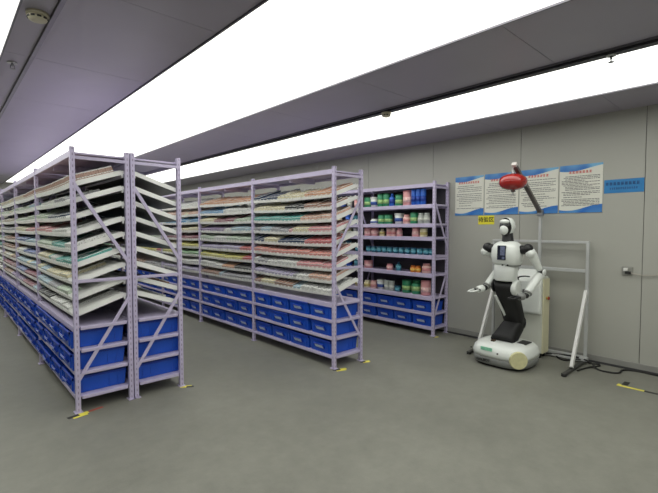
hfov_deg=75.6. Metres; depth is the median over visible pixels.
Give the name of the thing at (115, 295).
tray
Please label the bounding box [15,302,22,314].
storage bin
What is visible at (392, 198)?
medicine bottle
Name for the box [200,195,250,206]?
tray
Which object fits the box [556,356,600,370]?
power cable
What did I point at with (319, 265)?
carton
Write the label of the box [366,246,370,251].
cup
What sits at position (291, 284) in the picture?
carton
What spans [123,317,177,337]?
storage bin
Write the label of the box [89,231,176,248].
tray
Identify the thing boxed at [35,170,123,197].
tray
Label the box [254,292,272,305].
storage bin
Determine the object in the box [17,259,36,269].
tray
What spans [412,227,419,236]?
tin can
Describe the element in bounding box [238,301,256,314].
storage bin
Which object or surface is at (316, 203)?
carton
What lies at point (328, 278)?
carton
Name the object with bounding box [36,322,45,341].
storage bin
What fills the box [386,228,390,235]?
tin can
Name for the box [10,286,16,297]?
storage bin
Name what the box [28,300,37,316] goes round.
storage bin
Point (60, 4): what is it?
trim
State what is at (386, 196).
tin can
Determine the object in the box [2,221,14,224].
tray
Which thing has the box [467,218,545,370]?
robot
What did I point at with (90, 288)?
tray
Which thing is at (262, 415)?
floor
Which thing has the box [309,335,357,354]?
storage bin
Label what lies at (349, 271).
tray
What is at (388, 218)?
tin can
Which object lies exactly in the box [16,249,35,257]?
tray
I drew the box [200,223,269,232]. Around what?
tray
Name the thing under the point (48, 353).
storage bin
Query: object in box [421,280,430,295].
tin can
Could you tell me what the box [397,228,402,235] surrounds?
jar
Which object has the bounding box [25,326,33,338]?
storage bin
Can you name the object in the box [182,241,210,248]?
tray
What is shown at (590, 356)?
baseboard
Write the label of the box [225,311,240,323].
storage bin
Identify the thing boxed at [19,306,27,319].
storage bin
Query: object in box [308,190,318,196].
carton
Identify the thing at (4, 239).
tray
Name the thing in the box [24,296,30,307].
storage bin
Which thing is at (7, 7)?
ceiling light
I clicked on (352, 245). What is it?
tray
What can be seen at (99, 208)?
tray
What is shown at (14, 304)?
storage bin
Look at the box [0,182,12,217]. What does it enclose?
wall
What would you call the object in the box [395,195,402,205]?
tin can
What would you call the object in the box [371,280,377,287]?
tin can
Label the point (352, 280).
tray
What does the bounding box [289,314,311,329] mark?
storage bin
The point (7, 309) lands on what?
storage bin
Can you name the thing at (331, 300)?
storage rack
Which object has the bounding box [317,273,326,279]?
carton
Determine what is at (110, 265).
tray
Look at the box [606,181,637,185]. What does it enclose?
print
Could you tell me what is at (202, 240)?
tray
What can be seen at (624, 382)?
tape
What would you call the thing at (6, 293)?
storage bin
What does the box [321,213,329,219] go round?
carton
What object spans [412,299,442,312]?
storage bin
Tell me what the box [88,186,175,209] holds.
tray
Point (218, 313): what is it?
storage bin
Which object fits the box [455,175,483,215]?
poster
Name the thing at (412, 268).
jar
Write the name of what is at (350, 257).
tray
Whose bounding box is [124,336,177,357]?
storage bin
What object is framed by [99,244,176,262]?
tray
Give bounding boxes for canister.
[499,167,527,194]
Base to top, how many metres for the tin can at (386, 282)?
0.160 m
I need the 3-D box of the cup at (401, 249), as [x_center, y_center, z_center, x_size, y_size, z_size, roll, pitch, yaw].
[1.161,0.062,6.776,0.104,0.098,0.105,-2,3,-43]
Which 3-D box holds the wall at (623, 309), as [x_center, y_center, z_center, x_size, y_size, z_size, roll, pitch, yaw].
[-0.085,-0.266,8.613,0.100,2.980,19.200,-2,3,-43]
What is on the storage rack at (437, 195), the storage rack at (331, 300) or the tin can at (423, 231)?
the tin can at (423, 231)
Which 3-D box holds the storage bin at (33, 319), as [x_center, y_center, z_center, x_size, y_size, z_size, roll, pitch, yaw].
[-3.449,0.940,5.287,0.479,0.150,0.412,-2,3,-43]
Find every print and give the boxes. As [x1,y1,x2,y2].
[457,185,481,208]
[486,183,515,207]
[521,178,555,206]
[561,174,599,205]
[570,170,587,173]
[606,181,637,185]
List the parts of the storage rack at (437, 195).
panel, post, post, panel, panel, post, post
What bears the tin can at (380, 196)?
on the storage rack at (437, 195)
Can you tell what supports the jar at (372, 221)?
on the storage rack at (437, 195)
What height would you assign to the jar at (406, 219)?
0.140 m
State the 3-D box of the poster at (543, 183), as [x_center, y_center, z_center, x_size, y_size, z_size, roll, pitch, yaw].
[2.704,-0.712,5.476,0.008,0.575,0.480,-2,3,-43]
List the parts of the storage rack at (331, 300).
post, post, panel, post, panel, post, rail, rail, rail, rail, post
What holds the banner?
attached to the wall at (623, 309)
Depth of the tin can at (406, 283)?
6.69 m
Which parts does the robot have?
thigh trim, plate, brow plate, arm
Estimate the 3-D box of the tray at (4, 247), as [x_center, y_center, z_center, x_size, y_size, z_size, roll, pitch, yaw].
[-5.074,-0.043,7.076,0.454,0.056,1.754,-27,19,-39]
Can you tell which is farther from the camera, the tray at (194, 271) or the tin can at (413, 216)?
the tray at (194, 271)
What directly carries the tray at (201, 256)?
on the storage rack at (331, 300)
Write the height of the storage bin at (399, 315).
0.150 m
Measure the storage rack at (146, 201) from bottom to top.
2.290 m
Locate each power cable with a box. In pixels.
[546,352,657,375]
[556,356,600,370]
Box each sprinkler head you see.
[7,61,17,69]
[606,53,616,62]
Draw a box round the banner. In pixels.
[604,177,644,193]
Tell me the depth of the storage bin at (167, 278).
8.27 m
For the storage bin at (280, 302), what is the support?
on the storage rack at (331, 300)
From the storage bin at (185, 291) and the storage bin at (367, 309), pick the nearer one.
the storage bin at (367, 309)
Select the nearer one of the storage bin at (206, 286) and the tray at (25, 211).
the tray at (25, 211)
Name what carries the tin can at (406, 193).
on the storage rack at (437, 195)
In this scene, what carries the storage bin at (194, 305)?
on the storage rack at (331, 300)
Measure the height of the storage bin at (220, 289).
0.150 m
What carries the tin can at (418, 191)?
on the storage rack at (437, 195)
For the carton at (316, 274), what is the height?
0.099 m
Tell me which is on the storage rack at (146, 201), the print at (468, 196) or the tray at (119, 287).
the tray at (119, 287)
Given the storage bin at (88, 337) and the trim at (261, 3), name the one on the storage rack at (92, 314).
the storage bin at (88, 337)
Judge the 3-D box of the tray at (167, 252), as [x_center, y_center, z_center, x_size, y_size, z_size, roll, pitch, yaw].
[-2.610,0.058,7.979,0.454,0.056,1.619,-27,19,-39]
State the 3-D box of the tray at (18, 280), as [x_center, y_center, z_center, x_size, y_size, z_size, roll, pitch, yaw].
[-3.856,0.436,5.771,0.454,0.056,1.754,-27,19,-39]
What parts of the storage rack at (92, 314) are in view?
post, post, panel, post, panel, post, post, panel, rail, rail, rail, rail, post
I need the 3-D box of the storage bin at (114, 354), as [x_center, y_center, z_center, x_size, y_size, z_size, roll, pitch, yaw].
[-2.219,0.998,3.963,0.479,0.150,0.412,-2,3,-43]
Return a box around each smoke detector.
[25,8,49,23]
[381,111,390,117]
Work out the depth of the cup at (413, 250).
6.56 m
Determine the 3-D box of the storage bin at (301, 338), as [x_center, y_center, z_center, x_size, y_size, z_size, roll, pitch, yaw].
[-0.222,1.147,5.420,0.479,0.150,0.379,-2,3,-43]
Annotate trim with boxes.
[0,0,22,60]
[0,0,66,117]
[2,0,268,183]
[134,0,571,157]
[162,82,657,182]
[181,38,657,165]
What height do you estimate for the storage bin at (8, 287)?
0.150 m
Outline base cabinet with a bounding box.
[516,268,549,357]
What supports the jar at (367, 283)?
on the storage rack at (437, 195)
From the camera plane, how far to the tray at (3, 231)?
6.92 m
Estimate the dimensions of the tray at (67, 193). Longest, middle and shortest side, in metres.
1.754 x 0.454 x 0.056 m
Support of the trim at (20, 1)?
attached to the ceiling
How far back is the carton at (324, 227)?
4.88 m
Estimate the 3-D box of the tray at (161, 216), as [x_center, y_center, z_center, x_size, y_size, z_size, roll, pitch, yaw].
[-2.260,-0.363,4.757,0.454,0.056,1.754,23,-14,-41]
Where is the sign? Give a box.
[478,215,493,224]
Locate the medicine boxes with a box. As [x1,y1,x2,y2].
[0,166,352,304]
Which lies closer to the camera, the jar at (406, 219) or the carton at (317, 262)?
the carton at (317, 262)
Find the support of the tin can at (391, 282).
on the storage rack at (437, 195)
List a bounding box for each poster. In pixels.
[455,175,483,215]
[484,172,518,214]
[519,167,558,213]
[559,162,603,212]
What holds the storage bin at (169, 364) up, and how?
on the storage rack at (146, 201)
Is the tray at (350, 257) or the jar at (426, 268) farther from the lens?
the jar at (426, 268)
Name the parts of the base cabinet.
panel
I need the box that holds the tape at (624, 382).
[617,381,657,394]
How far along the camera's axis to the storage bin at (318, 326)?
4.99 m
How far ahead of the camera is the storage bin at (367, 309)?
7.17 m
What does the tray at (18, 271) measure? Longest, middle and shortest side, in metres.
1.754 x 0.454 x 0.056 m
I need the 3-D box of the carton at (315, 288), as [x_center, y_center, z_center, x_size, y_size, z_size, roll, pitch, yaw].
[-0.136,0.510,5.050,0.097,0.092,0.063,-2,3,-43]
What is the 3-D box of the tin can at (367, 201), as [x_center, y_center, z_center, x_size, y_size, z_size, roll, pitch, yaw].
[0.682,-0.757,7.295,0.147,0.170,0.149,-2,3,-43]
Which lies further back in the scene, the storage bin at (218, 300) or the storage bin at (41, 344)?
the storage bin at (218, 300)
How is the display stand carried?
on the floor
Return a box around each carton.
[51,238,64,245]
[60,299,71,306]
[65,272,71,278]
[65,285,81,294]
[68,240,83,248]
[289,281,298,287]
[304,248,313,254]
[304,260,312,266]
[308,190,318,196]
[312,202,321,207]
[313,261,321,267]
[313,273,320,279]
[313,285,320,291]
[317,261,325,267]
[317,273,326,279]
[317,285,327,291]
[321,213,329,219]
[321,225,330,231]
[321,273,331,280]
[322,286,331,292]
[326,274,336,280]
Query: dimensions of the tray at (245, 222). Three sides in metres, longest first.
1.619 x 0.454 x 0.056 m
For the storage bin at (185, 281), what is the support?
on the storage rack at (331, 300)
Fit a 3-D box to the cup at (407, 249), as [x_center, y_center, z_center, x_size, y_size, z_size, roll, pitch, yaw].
[1.240,0.066,6.690,0.104,0.098,0.105,-2,3,-43]
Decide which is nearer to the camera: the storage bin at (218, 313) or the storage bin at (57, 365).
the storage bin at (57, 365)
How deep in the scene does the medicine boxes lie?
5.81 m
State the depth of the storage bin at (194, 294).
7.41 m
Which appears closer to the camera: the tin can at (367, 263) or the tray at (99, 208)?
the tray at (99, 208)
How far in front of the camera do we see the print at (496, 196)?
5.86 m
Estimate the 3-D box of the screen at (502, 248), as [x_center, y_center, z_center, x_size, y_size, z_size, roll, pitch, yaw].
[1.972,0.072,4.825,0.009,0.146,0.052,-2,3,-43]
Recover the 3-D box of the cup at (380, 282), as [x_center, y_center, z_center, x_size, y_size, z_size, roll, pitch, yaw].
[0.881,0.634,7.140,0.152,0.155,0.154,-2,3,-43]
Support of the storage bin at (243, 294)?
on the storage rack at (331, 300)
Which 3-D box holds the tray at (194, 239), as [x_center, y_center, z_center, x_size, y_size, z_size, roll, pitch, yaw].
[-2.610,-0.222,7.967,0.454,0.056,1.619,-27,19,-39]
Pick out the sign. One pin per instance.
(481, 219)
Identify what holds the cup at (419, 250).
on the storage rack at (437, 195)
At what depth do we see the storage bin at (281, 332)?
5.57 m
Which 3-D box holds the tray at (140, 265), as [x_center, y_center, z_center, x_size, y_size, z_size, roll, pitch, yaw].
[-2.260,0.198,4.782,0.454,0.056,1.754,23,-14,-41]
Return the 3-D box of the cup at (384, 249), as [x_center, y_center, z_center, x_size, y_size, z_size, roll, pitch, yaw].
[0.924,0.051,7.034,0.104,0.098,0.105,-2,3,-43]
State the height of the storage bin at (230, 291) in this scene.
0.150 m
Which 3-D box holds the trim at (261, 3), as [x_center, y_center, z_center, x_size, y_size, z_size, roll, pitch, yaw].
[-3.270,-1.586,5.624,0.012,0.042,19.200,-2,3,-43]
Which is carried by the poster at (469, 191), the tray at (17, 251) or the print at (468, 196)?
the print at (468, 196)
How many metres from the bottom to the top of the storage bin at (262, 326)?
0.150 m
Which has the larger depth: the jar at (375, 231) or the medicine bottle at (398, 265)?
the jar at (375, 231)
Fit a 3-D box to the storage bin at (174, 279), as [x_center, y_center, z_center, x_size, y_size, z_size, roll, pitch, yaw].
[-2.751,0.619,8.153,0.479,0.150,0.379,-2,3,-43]
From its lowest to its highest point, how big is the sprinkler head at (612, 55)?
0.054 m
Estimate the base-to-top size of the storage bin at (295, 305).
0.150 m
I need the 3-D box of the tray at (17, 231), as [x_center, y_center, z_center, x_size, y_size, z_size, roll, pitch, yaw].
[-3.856,-0.266,5.740,0.454,0.056,1.754,-27,19,-39]
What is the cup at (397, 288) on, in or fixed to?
on the storage rack at (437, 195)
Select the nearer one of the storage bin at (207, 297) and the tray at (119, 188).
the tray at (119, 188)
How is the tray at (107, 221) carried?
on the storage rack at (92, 314)
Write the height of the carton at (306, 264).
0.100 m
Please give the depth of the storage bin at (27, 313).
5.47 m
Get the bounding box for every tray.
[1,197,45,207]
[2,211,13,215]
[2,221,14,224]
[2,230,14,232]
[3,238,14,241]
[3,246,15,251]
[15,190,69,203]
[15,207,34,213]
[15,219,34,223]
[16,222,44,233]
[16,239,35,245]
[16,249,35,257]
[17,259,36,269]
[17,268,36,280]
[17,278,36,292]
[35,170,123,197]
[35,185,123,209]
[36,201,123,221]
[36,216,124,236]
[37,231,124,252]
[37,245,124,268]
[37,259,125,283]
[38,273,125,300]
[38,288,125,315]
[56,189,88,196]
[61,201,99,207]
[85,172,175,195]
[86,214,105,218]
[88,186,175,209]
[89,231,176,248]
[93,228,115,231]
[97,201,175,222]
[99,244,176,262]
[104,257,176,276]
[106,217,175,234]
[107,271,176,289]
[110,284,177,303]
[162,198,216,209]
[162,216,197,224]
[162,232,198,240]
[162,251,198,256]
[162,262,206,272]
[175,207,206,216]
[182,230,197,232]
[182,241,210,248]
[182,261,198,264]
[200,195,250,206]
[200,202,271,215]
[200,215,250,223]
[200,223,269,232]
[200,233,251,242]
[200,242,260,252]
[200,254,265,262]
[200,260,262,272]
[201,272,262,281]
[253,183,358,202]
[253,195,358,212]
[254,208,358,223]
[254,219,358,234]
[254,231,358,246]
[254,242,357,258]
[254,254,357,271]
[254,265,357,283]
[254,276,357,295]
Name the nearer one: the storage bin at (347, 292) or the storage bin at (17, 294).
the storage bin at (17, 294)
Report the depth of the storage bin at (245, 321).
6.21 m
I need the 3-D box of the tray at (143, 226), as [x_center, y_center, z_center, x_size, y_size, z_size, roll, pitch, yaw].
[-2.260,-0.223,4.763,0.454,0.056,1.754,23,-14,-41]
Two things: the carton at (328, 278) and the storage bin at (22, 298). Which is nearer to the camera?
the carton at (328, 278)
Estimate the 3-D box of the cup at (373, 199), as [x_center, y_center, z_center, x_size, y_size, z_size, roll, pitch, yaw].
[0.777,-0.750,7.195,0.156,0.165,0.158,-2,3,-43]
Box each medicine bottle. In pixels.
[379,229,384,235]
[389,194,394,205]
[396,262,400,270]
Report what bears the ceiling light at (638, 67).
attached to the ceiling
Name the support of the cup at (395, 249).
on the storage rack at (437, 195)
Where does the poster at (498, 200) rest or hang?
attached to the wall at (623, 309)
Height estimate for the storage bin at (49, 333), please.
0.150 m
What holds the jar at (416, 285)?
on the storage rack at (437, 195)
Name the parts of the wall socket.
plate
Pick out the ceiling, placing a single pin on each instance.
(95, 54)
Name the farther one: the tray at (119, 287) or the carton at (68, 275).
the tray at (119, 287)
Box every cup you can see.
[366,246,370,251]
[370,197,377,206]
[371,246,376,251]
[376,246,381,251]
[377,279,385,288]
[382,247,386,252]
[387,247,392,252]
[393,247,398,252]
[394,213,403,223]
[394,285,400,291]
[398,247,404,253]
[405,247,410,253]
[410,248,416,253]
[417,248,422,254]
[423,248,429,254]
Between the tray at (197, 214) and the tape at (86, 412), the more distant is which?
the tray at (197, 214)
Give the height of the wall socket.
0.117 m
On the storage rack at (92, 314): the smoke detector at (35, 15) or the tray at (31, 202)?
the tray at (31, 202)
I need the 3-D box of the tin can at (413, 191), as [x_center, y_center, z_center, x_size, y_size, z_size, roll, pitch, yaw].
[1.315,-0.760,6.560,0.084,0.240,0.084,-2,3,-43]
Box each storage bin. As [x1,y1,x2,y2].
[4,292,10,303]
[5,304,11,314]
[6,283,12,294]
[8,295,13,305]
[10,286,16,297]
[11,298,16,309]
[11,311,17,324]
[15,289,21,302]
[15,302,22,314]
[16,316,23,329]
[19,292,26,306]
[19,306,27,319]
[20,321,28,335]
[23,311,31,324]
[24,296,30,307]
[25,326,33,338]
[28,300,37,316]
[29,315,37,332]
[29,332,38,350]
[36,305,44,322]
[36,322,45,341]
[36,340,47,356]
[42,311,52,328]
[43,347,55,369]
[44,328,54,344]
[49,317,61,338]
[50,336,63,359]
[51,356,65,380]
[59,324,123,348]
[60,344,125,370]
[62,366,126,393]
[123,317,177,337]
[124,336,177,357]
[126,355,178,378]
[164,276,171,281]
[172,276,176,283]
[182,278,189,285]
[182,287,190,296]
[183,298,191,308]
[189,279,202,288]
[190,289,202,299]
[190,301,203,311]
[201,281,213,291]
[201,304,215,316]
[202,292,213,303]
[212,295,224,306]
[212,308,226,319]
[213,284,225,294]
[224,298,239,310]
[225,286,238,297]
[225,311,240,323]
[237,288,251,300]
[237,315,257,328]
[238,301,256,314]
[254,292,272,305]
[255,305,271,319]
[255,320,274,334]
[270,309,290,324]
[271,295,290,309]
[272,324,292,340]
[289,299,310,314]
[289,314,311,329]
[289,330,311,347]
[309,303,357,319]
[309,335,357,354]
[310,319,357,335]
[343,289,366,297]
[363,292,379,302]
[363,304,377,315]
[377,294,397,305]
[377,307,394,318]
[393,296,414,308]
[393,310,412,322]
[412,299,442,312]
[412,313,442,326]
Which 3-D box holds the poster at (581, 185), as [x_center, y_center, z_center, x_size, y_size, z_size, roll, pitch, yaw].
[3.035,-0.699,5.117,0.008,0.580,0.468,-2,3,-43]
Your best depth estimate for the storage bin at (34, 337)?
5.15 m
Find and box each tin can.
[364,197,370,206]
[364,228,371,235]
[364,260,372,267]
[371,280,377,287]
[377,194,382,206]
[378,215,384,223]
[383,193,390,205]
[384,280,389,289]
[385,215,392,223]
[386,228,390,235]
[389,280,394,290]
[391,228,396,235]
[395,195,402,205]
[402,279,411,292]
[403,190,410,204]
[410,213,418,223]
[411,189,415,204]
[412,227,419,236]
[416,189,420,204]
[420,228,427,236]
[421,189,425,203]
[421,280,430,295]
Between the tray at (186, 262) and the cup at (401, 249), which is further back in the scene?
the tray at (186, 262)
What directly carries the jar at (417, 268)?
on the storage rack at (437, 195)
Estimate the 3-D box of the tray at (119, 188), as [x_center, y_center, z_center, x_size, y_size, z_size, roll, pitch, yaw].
[-2.638,-0.489,4.404,0.454,0.056,1.754,-27,19,-39]
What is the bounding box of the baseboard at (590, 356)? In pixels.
[438,327,657,372]
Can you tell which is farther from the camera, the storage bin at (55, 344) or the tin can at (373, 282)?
the tin can at (373, 282)
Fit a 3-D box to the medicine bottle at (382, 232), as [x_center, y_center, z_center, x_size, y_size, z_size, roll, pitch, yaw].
[0.887,-0.236,7.056,0.094,0.120,0.095,-2,3,-43]
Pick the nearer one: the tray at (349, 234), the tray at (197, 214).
the tray at (349, 234)
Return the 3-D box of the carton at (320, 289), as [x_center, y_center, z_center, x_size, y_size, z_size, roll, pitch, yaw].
[-0.070,0.510,5.003,0.125,0.093,0.064,-2,3,-43]
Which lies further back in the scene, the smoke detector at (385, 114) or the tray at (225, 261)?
the tray at (225, 261)
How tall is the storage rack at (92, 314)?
2.290 m
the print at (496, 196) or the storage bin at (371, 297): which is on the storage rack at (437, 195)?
the storage bin at (371, 297)
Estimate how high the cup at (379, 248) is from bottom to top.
0.098 m
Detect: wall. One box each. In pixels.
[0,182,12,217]
[165,104,657,366]
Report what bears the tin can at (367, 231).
on the storage rack at (437, 195)
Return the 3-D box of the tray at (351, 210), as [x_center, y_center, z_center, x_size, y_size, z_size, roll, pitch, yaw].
[-0.355,-0.396,5.506,0.454,0.056,1.619,-27,19,-39]
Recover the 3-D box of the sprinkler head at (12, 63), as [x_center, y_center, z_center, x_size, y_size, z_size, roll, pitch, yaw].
[-2.547,-1.453,3.412,0.068,0.054,0.068,-2,3,-43]
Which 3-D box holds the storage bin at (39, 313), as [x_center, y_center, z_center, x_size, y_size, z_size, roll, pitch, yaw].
[-3.096,0.761,4.910,0.479,0.150,0.412,-2,3,-43]
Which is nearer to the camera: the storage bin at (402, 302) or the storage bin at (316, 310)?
the storage bin at (316, 310)
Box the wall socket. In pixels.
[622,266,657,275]
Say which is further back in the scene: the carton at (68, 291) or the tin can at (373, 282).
the tin can at (373, 282)
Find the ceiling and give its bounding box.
[0,0,657,186]
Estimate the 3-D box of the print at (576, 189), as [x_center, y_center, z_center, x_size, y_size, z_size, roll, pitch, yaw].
[3.030,-0.675,5.117,0.001,0.358,0.413,-2,3,-43]
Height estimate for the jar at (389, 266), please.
0.095 m
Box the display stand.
[467,162,589,376]
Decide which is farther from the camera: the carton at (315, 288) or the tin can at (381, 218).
the tin can at (381, 218)
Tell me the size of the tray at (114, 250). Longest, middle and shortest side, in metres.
1.754 x 0.454 x 0.056 m
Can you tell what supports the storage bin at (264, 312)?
on the storage rack at (331, 300)
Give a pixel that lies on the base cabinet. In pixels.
(535, 307)
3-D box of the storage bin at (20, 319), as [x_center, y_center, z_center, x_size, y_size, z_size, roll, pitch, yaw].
[-4.313,1.110,6.262,0.479,0.150,0.412,-2,3,-43]
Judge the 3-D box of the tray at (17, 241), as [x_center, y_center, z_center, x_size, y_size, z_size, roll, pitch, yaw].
[-3.856,-0.126,5.747,0.454,0.056,1.754,-27,19,-39]
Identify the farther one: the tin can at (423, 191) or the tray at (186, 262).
the tray at (186, 262)
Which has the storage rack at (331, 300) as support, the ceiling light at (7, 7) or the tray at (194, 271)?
the tray at (194, 271)
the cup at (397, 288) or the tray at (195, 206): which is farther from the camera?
the tray at (195, 206)
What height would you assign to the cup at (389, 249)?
0.098 m
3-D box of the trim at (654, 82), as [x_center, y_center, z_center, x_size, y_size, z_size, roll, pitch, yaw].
[-0.746,-1.687,7.943,0.012,0.042,19.200,-2,3,-43]
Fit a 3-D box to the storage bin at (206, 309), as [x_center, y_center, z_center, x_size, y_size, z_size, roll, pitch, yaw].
[-1.891,1.068,7.228,0.479,0.150,0.379,-2,3,-43]
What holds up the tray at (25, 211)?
on the storage rack at (92, 314)
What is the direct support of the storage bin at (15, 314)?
on the storage rack at (92, 314)
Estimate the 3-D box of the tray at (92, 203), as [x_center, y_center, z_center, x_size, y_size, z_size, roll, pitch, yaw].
[-3.479,-0.562,6.075,0.454,0.056,1.754,23,-14,-41]
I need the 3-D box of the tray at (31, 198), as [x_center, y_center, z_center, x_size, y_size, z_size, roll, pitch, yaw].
[-3.856,-0.687,5.722,0.454,0.056,1.754,-27,19,-39]
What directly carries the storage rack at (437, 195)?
on the floor
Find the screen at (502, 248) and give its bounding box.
[500,246,504,258]
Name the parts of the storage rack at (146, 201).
post, post, panel, rail, rail, rail, rail, post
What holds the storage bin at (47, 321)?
on the storage rack at (92, 314)
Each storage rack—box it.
[0,146,134,414]
[10,153,185,398]
[111,166,364,369]
[337,181,448,336]
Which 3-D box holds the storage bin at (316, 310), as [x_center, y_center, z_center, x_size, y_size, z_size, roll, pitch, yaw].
[0.047,0.752,5.113,0.479,0.150,0.379,-2,3,-43]
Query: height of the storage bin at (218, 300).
0.150 m
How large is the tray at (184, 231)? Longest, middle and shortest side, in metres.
1.619 x 0.454 x 0.056 m
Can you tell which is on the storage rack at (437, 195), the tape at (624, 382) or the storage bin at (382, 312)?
the storage bin at (382, 312)
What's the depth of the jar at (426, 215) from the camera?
6.37 m
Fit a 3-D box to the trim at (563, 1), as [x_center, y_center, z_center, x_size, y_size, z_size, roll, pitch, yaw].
[-2.317,-1.624,6.499,0.012,0.042,19.200,-2,3,-43]
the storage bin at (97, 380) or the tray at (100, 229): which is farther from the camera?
the tray at (100, 229)
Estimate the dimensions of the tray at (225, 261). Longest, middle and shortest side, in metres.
1.619 x 0.454 x 0.056 m
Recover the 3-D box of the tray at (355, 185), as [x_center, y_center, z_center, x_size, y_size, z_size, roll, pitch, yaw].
[-0.355,-0.677,5.494,0.454,0.056,1.619,-27,19,-39]
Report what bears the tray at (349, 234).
on the storage rack at (331, 300)
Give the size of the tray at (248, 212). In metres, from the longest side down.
1.619 x 0.454 x 0.056 m
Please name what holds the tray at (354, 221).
on the storage rack at (331, 300)
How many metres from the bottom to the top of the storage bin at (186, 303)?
0.150 m
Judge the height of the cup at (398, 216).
0.165 m
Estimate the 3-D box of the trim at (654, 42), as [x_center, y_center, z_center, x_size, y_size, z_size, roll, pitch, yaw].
[-1.561,-1.645,7.194,0.070,0.060,19.200,-2,3,-43]
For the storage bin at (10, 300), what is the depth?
6.80 m
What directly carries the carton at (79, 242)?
in the storage rack at (92, 314)
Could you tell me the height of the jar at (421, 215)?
0.160 m
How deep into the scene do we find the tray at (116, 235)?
3.84 m
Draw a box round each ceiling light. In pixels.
[0,0,18,52]
[6,0,562,181]
[146,45,657,181]
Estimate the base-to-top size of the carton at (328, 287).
0.089 m
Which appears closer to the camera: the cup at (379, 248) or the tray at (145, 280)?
the tray at (145, 280)
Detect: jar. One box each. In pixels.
[364,280,370,286]
[370,219,377,223]
[371,228,378,235]
[387,264,392,269]
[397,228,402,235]
[403,215,409,223]
[410,265,415,271]
[411,280,420,293]
[415,266,420,271]
[418,213,423,223]
[422,263,430,272]
[424,213,429,222]
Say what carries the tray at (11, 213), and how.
on the storage rack at (92, 314)
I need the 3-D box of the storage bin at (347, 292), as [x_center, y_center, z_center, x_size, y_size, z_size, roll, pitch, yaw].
[0.492,0.853,7.636,0.369,0.150,0.338,-2,3,-43]
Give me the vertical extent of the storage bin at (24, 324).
0.150 m
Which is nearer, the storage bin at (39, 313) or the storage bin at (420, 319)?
the storage bin at (39, 313)
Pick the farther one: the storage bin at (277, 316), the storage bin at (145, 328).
the storage bin at (277, 316)
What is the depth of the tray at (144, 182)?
4.29 m
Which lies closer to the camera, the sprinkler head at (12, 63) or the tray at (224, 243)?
the sprinkler head at (12, 63)
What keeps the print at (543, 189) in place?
on the poster at (543, 183)
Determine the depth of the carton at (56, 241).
4.25 m
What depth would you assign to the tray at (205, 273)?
6.51 m
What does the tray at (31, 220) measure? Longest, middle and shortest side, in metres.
1.754 x 0.454 x 0.056 m
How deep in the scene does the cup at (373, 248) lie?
7.16 m
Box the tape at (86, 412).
[67,406,102,418]
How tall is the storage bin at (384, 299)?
0.150 m
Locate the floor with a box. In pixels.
[0,290,657,492]
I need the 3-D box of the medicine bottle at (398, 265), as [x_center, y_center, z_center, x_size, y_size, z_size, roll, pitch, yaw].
[1.118,0.317,6.824,0.087,0.135,0.088,-2,3,-43]
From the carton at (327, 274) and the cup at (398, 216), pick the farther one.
the cup at (398, 216)
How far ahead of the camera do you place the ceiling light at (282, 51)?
3.32 m
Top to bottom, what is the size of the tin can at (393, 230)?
0.135 m
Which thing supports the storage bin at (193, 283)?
on the storage rack at (331, 300)
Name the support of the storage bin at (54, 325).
on the storage rack at (92, 314)
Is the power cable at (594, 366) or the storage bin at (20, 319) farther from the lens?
the storage bin at (20, 319)
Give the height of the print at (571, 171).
0.030 m
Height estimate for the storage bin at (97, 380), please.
0.150 m
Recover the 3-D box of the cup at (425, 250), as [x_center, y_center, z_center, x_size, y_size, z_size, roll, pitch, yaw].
[1.478,0.077,6.432,0.104,0.098,0.105,-2,3,-43]
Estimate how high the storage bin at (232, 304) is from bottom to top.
0.150 m
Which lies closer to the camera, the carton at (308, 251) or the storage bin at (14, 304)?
the carton at (308, 251)
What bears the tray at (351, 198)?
on the storage rack at (331, 300)

